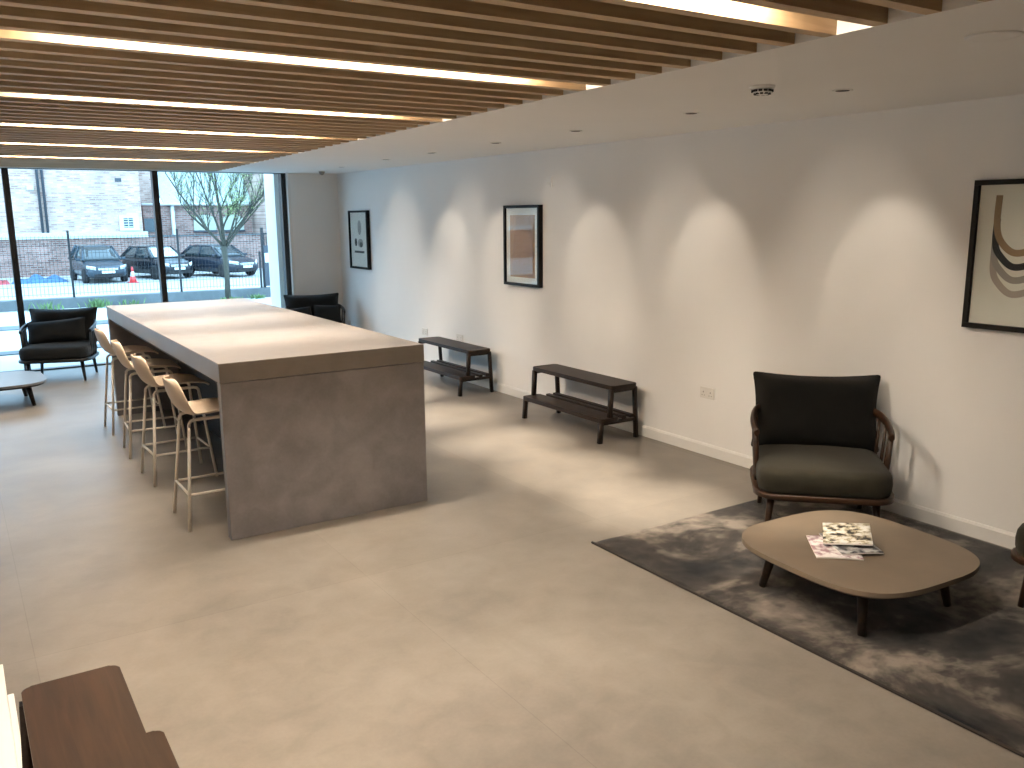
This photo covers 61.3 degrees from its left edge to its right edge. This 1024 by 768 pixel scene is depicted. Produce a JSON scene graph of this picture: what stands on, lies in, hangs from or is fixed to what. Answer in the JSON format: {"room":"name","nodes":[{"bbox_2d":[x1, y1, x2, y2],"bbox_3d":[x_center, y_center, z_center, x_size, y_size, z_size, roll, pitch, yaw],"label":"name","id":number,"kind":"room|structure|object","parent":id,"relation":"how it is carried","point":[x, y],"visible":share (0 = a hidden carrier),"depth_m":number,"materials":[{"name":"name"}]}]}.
{"room":"lobby lounge","nodes":[
{"label":"lobby lounge","id":0,"kind":"room"},
{"bbox_2d":[290,173,342,314],"bbox_3d":[-2.884,-1.789,12.546,0.695,2.454,0.370,-8,13,-32],"label":"wall","id":1,"kind":"structure","parent":0,"point":[314,197],"depth_m":12.32,"materials":[{"name":"paint"}]},
{"bbox_2d":[155,171,291,305],"bbox_3d":[-3.897,-1.642,11.836,1.715,2.454,0.120,-8,13,-32],"label":"window","id":2,"kind":"structure","parent":1,"relation":"in","point":[281,176],"depth_m":12.07,"materials":[{"name":"black metal"}]},
{"bbox_2d":[263,174,284,307],"bbox_3d":[-3.374,-1.965,12.685,0.280,2.754,0.450,-8,13,-32],"label":"trim","id":3,"kind":"structure","parent":1,"relation":"attached to","point":[271,188],"depth_m":12.52,"materials":[{"name":"white paint"}]},
{"bbox_2d":[285,173,295,294],"bbox_3d":[-3.192,-1.748,12.350,0.040,2.454,0.370,-8,13,-32],"label":"trim","id":4,"kind":"structure","parent":1,"relation":"attached to","point":[287,175],"depth_m":12.13,"materials":[{"name":"black metal"}]},
{"bbox_2d":[0,365,1023,767],"bbox_3d":[-1.911,0.971,5.287,7.825,0.200,14.090,-8,13,-32],"label":"floor","id":5,"kind":"structure","parent":0,"point":[480,622],"depth_m":4.05,"materials":[{"name":"beige concrete"}]},
{"bbox_2d":[0,167,25,371],"bbox_3d":[-6.725,-1.269,10.036,1.680,2.454,0.120,-8,13,-32],"label":"window","id":6,"kind":"structure","parent":5,"relation":"on","point":[1,169],"depth_m":10.39,"materials":[{"name":"black metal"}]},
{"bbox_2d":[0,371,46,405],"bbox_3d":[-5.256,0.087,8.788,0.910,0.256,0.950,-8,14,-35],"label":"coffee table","id":7,"kind":"object","parent":5,"relation":"on","point":[24,380],"visible":1,"depth_m":8.74,"materials":[{"name":"wood"}]},
{"bbox_2d":[18,307,99,380],"bbox_3d":[-5.346,-0.473,10.221,0.806,0.803,0.787,-3,11,-13],"label":"armchair","id":8,"kind":"object","parent":5,"relation":"on","point":[80,351],"visible":0.58,"depth_m":10.06,"materials":[{"name":"black fabric"}]},
{"bbox_2d":[27,317,86,344],"bbox_3d":[-5.382,-0.624,10.211,0.670,0.314,0.195,-3,11,-11],"label":"cushion","id":9,"kind":"object","parent":8,"relation":"on","point":[72,329],"visible":0.98,"depth_m":10.15,"materials":[{"name":"fabric"}]},
{"bbox_2d":[19,340,96,360],"bbox_3d":[-5.340,-0.415,10.204,0.736,0.164,0.726,-3,11,-13],"label":"seat cushion","id":10,"kind":"object","parent":8,"relation":"on","point":[76,350],"depth_m":9.91,"materials":[{"name":"fabric"}]},
{"bbox_2d":[29,307,97,340],"bbox_3d":[-5.402,-0.709,10.416,0.770,0.419,0.288,-3,11,-13],"label":"cushion","id":11,"kind":"object","parent":8,"relation":"on","point":[37,315],"depth_m":10.34,"materials":[{"name":"fabric"}]},
{"bbox_2d":[4,168,165,370],"bbox_3d":[-5.318,-1.454,10.931,1.675,2.454,0.120,-8,13,-32],"label":"window","id":12,"kind":"structure","parent":5,"relation":"on","point":[152,173],"depth_m":10.88,"materials":[{"name":"black metal"}]},
{"bbox_2d":[19,665,178,767],"bbox_3d":[-1.000,1.215,2.239,0.426,0.475,1.170,-8,13,-32],"label":"bench","id":13,"kind":"object","parent":5,"relation":"on","point":[91,718],"visible":1,"depth_m":2.42,"materials":[{"name":"brown wood"}]},
{"bbox_2d":[94,328,165,434],"bbox_3d":[-3.421,-0.056,7.704,0.480,0.917,0.430,-8,13,-33],"label":"bar stool","id":14,"kind":"object","parent":5,"relation":"on","point":[101,336],"visible":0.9,"depth_m":7.64,"materials":[{"name":"beige wood"}]},
{"bbox_2d":[111,340,186,458],"bbox_3d":[-2.926,0.086,6.956,0.480,0.917,0.430,-7,13,-29],"label":"bar stool","id":15,"kind":"object","parent":5,"relation":"on","point":[119,351],"visible":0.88,"depth_m":6.88,"materials":[{"name":"beige wood"}]},
{"bbox_2d":[130,354,217,486],"bbox_3d":[-2.465,0.218,6.259,0.480,0.917,0.430,-8,13,-34],"label":"bar stool","id":16,"kind":"object","parent":5,"relation":"on","point":[140,365],"visible":0.94,"depth_m":6.22,"materials":[{"name":"beige wood"}]},
{"bbox_2d":[162,375,224,531],"bbox_3d":[-1.887,0.384,5.386,0.480,0.917,0.430,-8,13,-32],"label":"bar stool","id":17,"kind":"object","parent":5,"relation":"on","point":[174,391],"visible":0.72,"depth_m":5.21,"materials":[{"name":"beige wood"}]},
{"bbox_2d":[106,298,426,539],"bbox_3d":[-2.186,0.019,6.922,1.290,1.047,3.980,-8,13,-32],"label":"bar table","id":18,"kind":"object","parent":5,"relation":"on","point":[320,420],"visible":0.99,"depth_m":5.37,"materials":[{"name":"concrete"}]},
{"bbox_2d":[283,293,345,323],"bbox_3d":[-2.695,-0.815,11.864,0.806,0.803,0.787,-5,12,-21],"label":"armchair","id":19,"kind":"object","parent":5,"relation":"on","point":[291,301],"visible":0.38,"depth_m":11.94,"materials":[{"name":"black fabric"}]},
{"bbox_2d":[288,306,311,314],"bbox_3d":[-2.892,-0.930,11.791,0.349,0.241,0.174,-6,12,-24],"label":"cushion","id":20,"kind":"object","parent":19,"relation":"on","point":[306,310],"visible":0.3,"depth_m":11.77,"materials":[{"name":"fabric"}]},
{"bbox_2d":[283,293,338,315],"bbox_3d":[-2.783,-1.048,12.048,0.770,0.419,0.288,-5,12,-21],"label":"cushion","id":21,"kind":"object","parent":19,"relation":"on","point":[291,301],"depth_m":11.94,"materials":[{"name":"fabric"}]},
{"bbox_2d":[313,305,340,322],"bbox_3d":[-2.550,-0.969,11.924,0.386,0.256,0.176,-4,12,-19],"label":"cushion","id":22,"kind":"object","parent":19,"relation":"on","point":[329,312],"visible":0.81,"depth_m":11.87,"materials":[{"name":"fabric"}]},
{"bbox_2d":[418,337,493,396],"bbox_3d":[-0.685,-0.212,9.547,0.426,0.475,1.170,-8,13,-32],"label":"bench","id":23,"kind":"object","parent":5,"relation":"on","point":[462,374],"visible":0.86,"depth_m":9.27,"materials":[{"name":"brown wood"}]},
{"bbox_2d":[522,364,637,443],"bbox_3d":[0.582,0.151,7.632,0.426,0.475,1.170,-8,13,-32],"label":"bench","id":24,"kind":"object","parent":5,"relation":"on","point":[603,415],"visible":1,"depth_m":7.45,"materials":[{"name":"brown wood"}]},
{"bbox_2d":[591,498,1023,757],"bbox_3d":[2.160,1.071,4.055,1.867,0.014,3.390,-8,13,-32],"label":"rug","id":25,"kind":"object","parent":5,"relation":"on","point":[962,663],"visible":0.59,"depth_m":4.03,"materials":[{"name":"grey carpet"}]},
{"bbox_2d":[750,371,894,521],"bbox_3d":[1.843,0.409,5.192,0.806,0.856,0.788,2,11,12],"label":"armchair","id":26,"kind":"object","parent":25,"relation":"on","point":[815,439],"visible":0.99,"depth_m":5.25,"materials":[{"name":"black fabric"}]},
{"bbox_2d":[751,371,880,451],"bbox_3d":[1.893,0.171,5.393,0.770,0.473,0.295,2,11,12],"label":"cushion","id":27,"kind":"object","parent":26,"relation":"on","point":[791,411],"depth_m":5.30,"materials":[{"name":"grey fabric"}]},
{"bbox_2d":[756,444,892,498],"bbox_3d":[1.838,0.493,5.180,0.736,0.164,0.726,2,11,12],"label":"seat cushion","id":28,"kind":"object","parent":26,"relation":"on","point":[783,471],"depth_m":4.91,"materials":[{"name":"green fabric"}]},
{"bbox_2d":[742,510,979,635],"bbox_3d":[1.663,0.912,4.200,0.910,0.256,0.950,-7,13,-28],"label":"coffee table","id":29,"kind":"object","parent":25,"relation":"on","point":[913,562],"visible":0.94,"depth_m":4.04,"materials":[{"name":"brown wood"}]},
{"bbox_2d":[806,535,863,560],"bbox_3d":[1.550,0.786,4.155,0.212,0.010,0.282,1,11,9],"label":"magazine","id":30,"kind":"object","parent":29,"relation":"on","point":[821,550],"visible":0.69,"depth_m":4.10,"materials":[{"name":"paper"}]},
{"bbox_2d":[819,533,883,554],"bbox_3d":[1.639,0.769,4.181,0.202,0.010,0.272,-1,11,-3],"label":"magazine","id":31,"kind":"object","parent":30,"relation":"on","point":[842,549],"visible":0.55,"depth_m":4.09,"materials":[{"name":"paper"}]},
{"bbox_2d":[823,523,872,545],"bbox_3d":[1.646,0.736,4.246,0.222,0.029,0.292,3,12,19],"label":"magazine","id":32,"kind":"object","parent":31,"relation":"on","point":[833,533],"visible":1,"depth_m":4.22,"materials":[{"name":"paper"}]},
{"bbox_2d":[1011,523,1023,607],"bbox_3d":[2.820,0.656,3.883,0.788,0.856,0.806,-6,12,-27],"label":"armchair","id":33,"kind":"object","parent":25,"relation":"on","point":[1017,553],"visible":1,"depth_m":4.01,"materials":[{"name":"fabric"}]},
{"bbox_2d":[1015,523,1023,556],"bbox_3d":[2.795,0.738,3.885,0.726,0.164,0.736,-6,12,-27],"label":"seat cushion","id":34,"kind":"object","parent":33,"relation":"on","point":[1019,538],"depth_m":4.00,"materials":[{"name":"green fabric"}]},
{"bbox_2d":[0,0,1023,173],"bbox_3d":[-1.955,-1.763,4.788,7.825,0.450,14.170,-8,13,-32],"label":"ceiling","id":35,"kind":"structure","parent":0,"point":[187,85],"depth_m":3.76,"materials":[{"name":"white paint"}]},
{"bbox_2d":[683,112,698,114],"bbox_3d":[1.090,-1.646,5.253,0.100,0.005,0.100,-8,13,-32],"label":"recessed light","id":36,"kind":"object","parent":35,"relation":"in","point":[685,113],"visible":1,"depth_m":5.24,"materials":[{"name":"black"}]},
{"bbox_2d":[750,84,774,95],"bbox_3d":[1.210,-1.418,4.174,0.120,0.042,0.120,-8,13,-32],"label":"smoke detector","id":37,"kind":"object","parent":35,"relation":"attached to","point":[763,89],"visible":1,"depth_m":4.14,"materials":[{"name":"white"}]},
{"bbox_2d":[832,89,852,91],"bbox_3d":[1.656,-1.470,4.326,0.100,0.005,0.100,-8,13,-32],"label":"recessed light","id":38,"kind":"object","parent":35,"relation":"in","point":[836,90],"visible":1,"depth_m":4.31,"materials":[{"name":"black"}]},
{"bbox_2d":[964,30,1023,41],"bbox_3d":[1.685,-1.216,3.021,0.184,0.005,0.184,-8,13,-32],"label":"ceiling speaker","id":39,"kind":"object","parent":35,"relation":"attached to","point":[1004,34],"visible":1,"depth_m":3.01,"materials":[{"name":"paint"}]},
{"bbox_2d":[337,94,1023,533],"bbox_3d":[1.251,-0.957,7.063,0.200,2.854,14.170,-8,13,-32],"label":"wall","id":40,"kind":"structure","parent":0,"point":[675,265],"depth_m":6.28,"materials":[{"name":"paint"}]},
{"bbox_2d":[348,210,371,269],"bbox_3d":[-2.098,-1.983,11.876,0.050,0.790,0.630,-8,13,-32],"label":"framed picture","id":41,"kind":"object","parent":40,"relation":"attached to","point":[359,220],"visible":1,"depth_m":11.85,"materials":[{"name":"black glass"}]},
{"bbox_2d":[350,213,366,265],"bbox_3d":[-2.101,-1.983,11.874,0.001,0.710,0.550,-8,13,-32],"label":"print","id":42,"kind":"object","parent":41,"relation":"attached to","point":[358,221],"depth_m":11.89,"materials":[{"name":"white paper"}]},
{"bbox_2d":[422,328,427,335],"bbox_3d":[-1.068,-0.639,10.572,0.012,0.086,0.146,-8,13,-32],"label":"wall socket","id":43,"kind":"object","parent":40,"relation":"attached to","point":[424,330],"visible":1,"depth_m":10.56,"materials":[{"name":"plastic"}]},
{"bbox_2d":[456,334,462,341],"bbox_3d":[-0.599,-0.525,9.860,0.012,0.086,0.146,-8,13,-32],"label":"wall socket","id":44,"kind":"object","parent":40,"relation":"attached to","point":[459,337],"visible":0.95,"depth_m":9.85,"materials":[{"name":"plastic"}]},
{"bbox_2d":[503,205,542,287],"bbox_3d":[0.104,-1.367,8.545,0.050,0.790,0.630,-8,13,-32],"label":"framed picture","id":45,"kind":"object","parent":40,"relation":"attached to","point":[522,224],"visible":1,"depth_m":8.52,"materials":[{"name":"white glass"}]},
{"bbox_2d":[510,215,534,278],"bbox_3d":[0.101,-1.361,8.544,0.001,0.610,0.440,-8,13,-32],"label":"print","id":46,"kind":"object","parent":45,"relation":"attached to","point":[522,227],"depth_m":8.54},
{"bbox_2d":[700,386,714,399],"bbox_3d":[1.508,0.070,6.675,0.012,0.086,0.146,-8,13,-32],"label":"wall socket","id":47,"kind":"object","parent":40,"relation":"attached to","point":[705,392],"visible":1,"depth_m":6.67,"materials":[{"name":"plastic"}]},
{"bbox_2d":[467,376,1015,548],"bbox_3d":[1.218,0.425,7.200,0.016,0.090,13.600,-8,13,-32],"label":"baseboard","id":48,"kind":"structure","parent":40,"relation":"attached to","point":[970,528],"depth_m":5.44,"materials":[{"name":"white paint"}]},
{"bbox_2d":[961,178,1023,332],"bbox_3d":[2.734,-0.673,4.559,0.050,0.808,0.640,-8,13,-32],"label":"framed picture","id":49,"kind":"object","parent":40,"relation":"attached to","point":[994,283],"visible":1,"depth_m":4.70,"materials":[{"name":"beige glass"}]},
{"bbox_3d":[-1.701,0.396,0.248,2.525,2.854,5.340,-8,13,-32],"label":"wall","id":50,"kind":"structure","parent":0,"visible":0},
{"bbox_2d":[0,664,21,767],"bbox_3d":[-0.586,1.589,1.212,0.109,0.125,5.340,-8,13,-32],"label":"baseboard","id":51,"kind":"structure","parent":50,"relation":"attached to","point":[10,738],"depth_m":2.98,"materials":[{"name":"white paint"}]},
{"label":"outside","id":52,"kind":"structure","parent":0,"visible":0},
{"bbox_2d":[0,297,270,371],"bbox_3d":[-4.784,-1.161,16.640,70.000,0.285,8.410,-8,13,-32],"label":"ground","id":53,"kind":"structure","parent":52,"point":[9,340],"depth_m":13.47,"materials":[{"name":"grey concrete"}]},
{"bbox_2d":[28,300,63,310],"bbox_3d":[-9.623,-1.608,17.811,0.677,0.219,0.358,-8,13,-32],"label":"tuft","id":54,"kind":"object","parent":53,"relation":"on","point":[49,306],"visible":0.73,"depth_m":17.84,"materials":[{"name":"green plant"}]},
{"bbox_2d":[0,344,101,355],"bbox_3d":[-17.376,0.922,5.703,36.750,0.020,0.350,-8,13,-32],"label":"trim","id":55,"kind":"structure","parent":53,"relation":"on","point":[5,353],"depth_m":12.24,"materials":[{"name":"concrete"}]},
{"bbox_2d":[0,320,107,330],"bbox_3d":[-19.476,0.452,8.200,36.000,0.020,0.600,-8,13,-32],"label":"trim","id":56,"kind":"structure","parent":53,"relation":"on","point":[99,322],"depth_m":15.09,"materials":[{"name":"concrete"}]},
{"bbox_2d":[77,297,112,307],"bbox_3d":[-8.907,-1.741,18.465,0.684,0.218,0.305,-4,12,-17],"label":"tuft","id":57,"kind":"object","parent":53,"relation":"on","point":[97,303],"visible":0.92,"depth_m":18.45,"materials":[{"name":"green plant"}]},
{"bbox_2d":[119,298,145,304],"bbox_3d":[-8.285,-1.791,18.849,0.593,0.160,0.284,-8,13,-32],"label":"tuft","id":58,"kind":"object","parent":53,"relation":"on","point":[124,301],"visible":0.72,"depth_m":18.85,"materials":[{"name":"green plant"}]},
{"bbox_2d":[0,287,270,311],"bbox_3d":[-21.070,-0.173,11.155,36.620,0.300,0.300,-8,13,-32],"label":"wall","id":59,"kind":"structure","parent":53,"relation":"on","point":[67,302],"depth_m":19.13,"materials":[{"name":"concrete"}]},
{"bbox_2d":[0,229,262,298],"bbox_3d":[-11.578,-2.271,17.038,13.324,1.410,0.044,-8,13,-32],"label":"mesh fence","id":60,"kind":"object","parent":59,"relation":"on","point":[179,265],"visible":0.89,"depth_m":19.09,"materials":[{"name":"black metal"}]},
{"bbox_2d":[260,227,269,286],"bbox_3d":[-5.812,-2.922,20.708,0.350,1.640,0.098,-8,13,-32],"label":"sign","id":61,"kind":"object","parent":60,"relation":"attached to","point":[264,248],"visible":0.43,"depth_m":20.61,"materials":[{"name":"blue metal"}]},
{"bbox_2d":[165,172,264,298],"bbox_3d":[-6.218,-4.080,19.357,3.319,4.438,2.372,-8,13,-32],"label":"street tree","id":62,"kind":"object","parent":53,"relation":"on","point":[224,243],"visible":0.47,"depth_m":19.22,"materials":[{"name":"green plant"}]},
{"bbox_2d":[247,293,265,298],"bbox_3d":[-5.952,-2.067,20.273,0.461,0.120,0.315,-1,11,-1],"label":"tuft","id":63,"kind":"object","parent":53,"relation":"on","point":[258,296],"visible":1,"depth_m":20.27,"materials":[{"name":"green plant"}]},
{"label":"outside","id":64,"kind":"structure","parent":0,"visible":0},
{"bbox_2d":[0,268,269,300],"bbox_3d":[-17.677,-5.777,45.298,100.000,0.300,54.300,-8,13,-32],"label":"car park","id":65,"kind":"structure","parent":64,"point":[245,282],"depth_m":35.56,"materials":[{"name":"grey asphalt"}]},
{"bbox_2d":[0,280,10,284],"bbox_3d":[-21.895,-4.386,36.810,0.848,0.285,0.800,-8,13,-32],"label":"tarpaulin","id":66,"kind":"object","parent":65,"relation":"on","point":[1,281],"visible":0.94,"depth_m":36.71,"materials":[{"name":"red plastic"}]},
{"bbox_2d":[11,274,68,283],"bbox_3d":[-20.569,-4.611,37.645,2.204,0.387,0.800,-8,13,-32],"label":"tarpaulin","id":67,"kind":"object","parent":65,"relation":"on","point":[36,277],"visible":0.79,"depth_m":37.48,"materials":[{"name":"blue plastic"}]},
{"bbox_2d":[0,169,142,233],"bbox_3d":[-41.753,-9.995,33.173,49.623,13.000,8.420,-8,13,-32],"label":"brick building","id":68,"kind":"structure","parent":65,"relation":"on","point":[43,201],"depth_m":42.20,"materials":[{"name":"beige brick"}]},
{"bbox_2d":[68,245,127,282],"bbox_3d":[-18.418,-5.371,38.358,2.017,1.572,4.039,-9,14,-36],"label":"car","id":69,"kind":"object","parent":65,"relation":"on","point":[77,270],"visible":0.87,"depth_m":37.43,"materials":[{"name":"blue paint"}]},
{"bbox_2d":[98,267,117,270],"bbox_3d":[-17.251,-4.912,36.874,0.800,0.100,0.130,-9,14,-36],"label":"grille","id":70,"kind":"object","parent":69,"relation":"attached to","point":[102,268],"depth_m":36.86,"materials":[{"name":"silver metal"}]},
{"bbox_2d":[95,273,122,277],"bbox_3d":[-17.282,-4.645,36.971,1.100,0.140,0.220,-9,14,-36],"label":"grille","id":71,"kind":"object","parent":69,"relation":"attached to","point":[108,275],"depth_m":36.90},
{"bbox_2d":[0,231,264,277],"bbox_3d":[-19.227,-6.678,43.798,80.000,2.068,0.520,-8,13,-32],"label":"wall","id":72,"kind":"structure","parent":65,"relation":"on","point":[255,241],"depth_m":42.00,"materials":[{"name":"red brick"}]},
{"bbox_2d":[128,267,137,282],"bbox_3d":[-16.321,-4.702,37.147,0.400,0.690,0.400,-8,13,-32],"label":"traffic cone","id":73,"kind":"object","parent":65,"relation":"on","point":[132,274],"visible":0.84,"depth_m":37.08,"materials":[{"name":"red plastic"}]},
{"bbox_2d":[120,245,193,279],"bbox_3d":[-16.557,-5.713,40.289,4.039,1.476,2.017,9,14,39],"label":"car","id":74,"kind":"object","parent":65,"relation":"on","point":[128,250],"visible":0.62,"depth_m":39.58,"materials":[{"name":"black paint"}]},
{"bbox_2d":[168,270,190,273],"bbox_3d":[-15.113,-5.093,39.179,0.220,0.140,1.100,9,14,39],"label":"grille","id":75,"kind":"object","parent":74,"relation":"attached to","point":[169,271],"depth_m":39.05,"materials":[{"name":"black plastic"}]},
{"bbox_2d":[138,171,252,234],"bbox_3d":[-18.572,-11.860,48.554,5.877,10.409,6.370,-8,13,-32],"label":"building","id":76,"kind":"structure","parent":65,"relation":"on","point":[172,218],"depth_m":46.45,"materials":[{"name":"brick"}]},
{"bbox_2d":[181,244,257,276],"bbox_3d":[-13.992,-5.924,41.262,4.039,1.476,2.017,7,13,32],"label":"car","id":77,"kind":"object","parent":65,"relation":"on","point":[249,262],"visible":0.68,"depth_m":40.61,"materials":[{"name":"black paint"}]},
{"bbox_2d":[237,268,256,271],"bbox_3d":[-12.412,-5.340,40.334,0.220,0.140,1.100,7,13,32],"label":"grille","id":78,"kind":"object","parent":77,"relation":"attached to","point":[238,269],"depth_m":40.21,"materials":[{"name":"plastic"}]},
{"bbox_2d":[240,262,253,264],"bbox_3d":[-12.368,-5.609,40.251,0.130,0.100,0.800,7,13,32],"label":"grille","id":79,"kind":"object","parent":77,"relation":"attached to","point":[243,263],"depth_m":40.26,"materials":[{"name":"silver metal"}]},
{"bbox_2d":[242,174,267,244],"bbox_3d":[-7.761,-13.652,53.143,17.254,12.000,6.195,-8,13,-32],"label":"brick gable","id":80,"kind":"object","parent":65,"relation":"on","point":[259,221],"visible":0.02,"depth_m":47.49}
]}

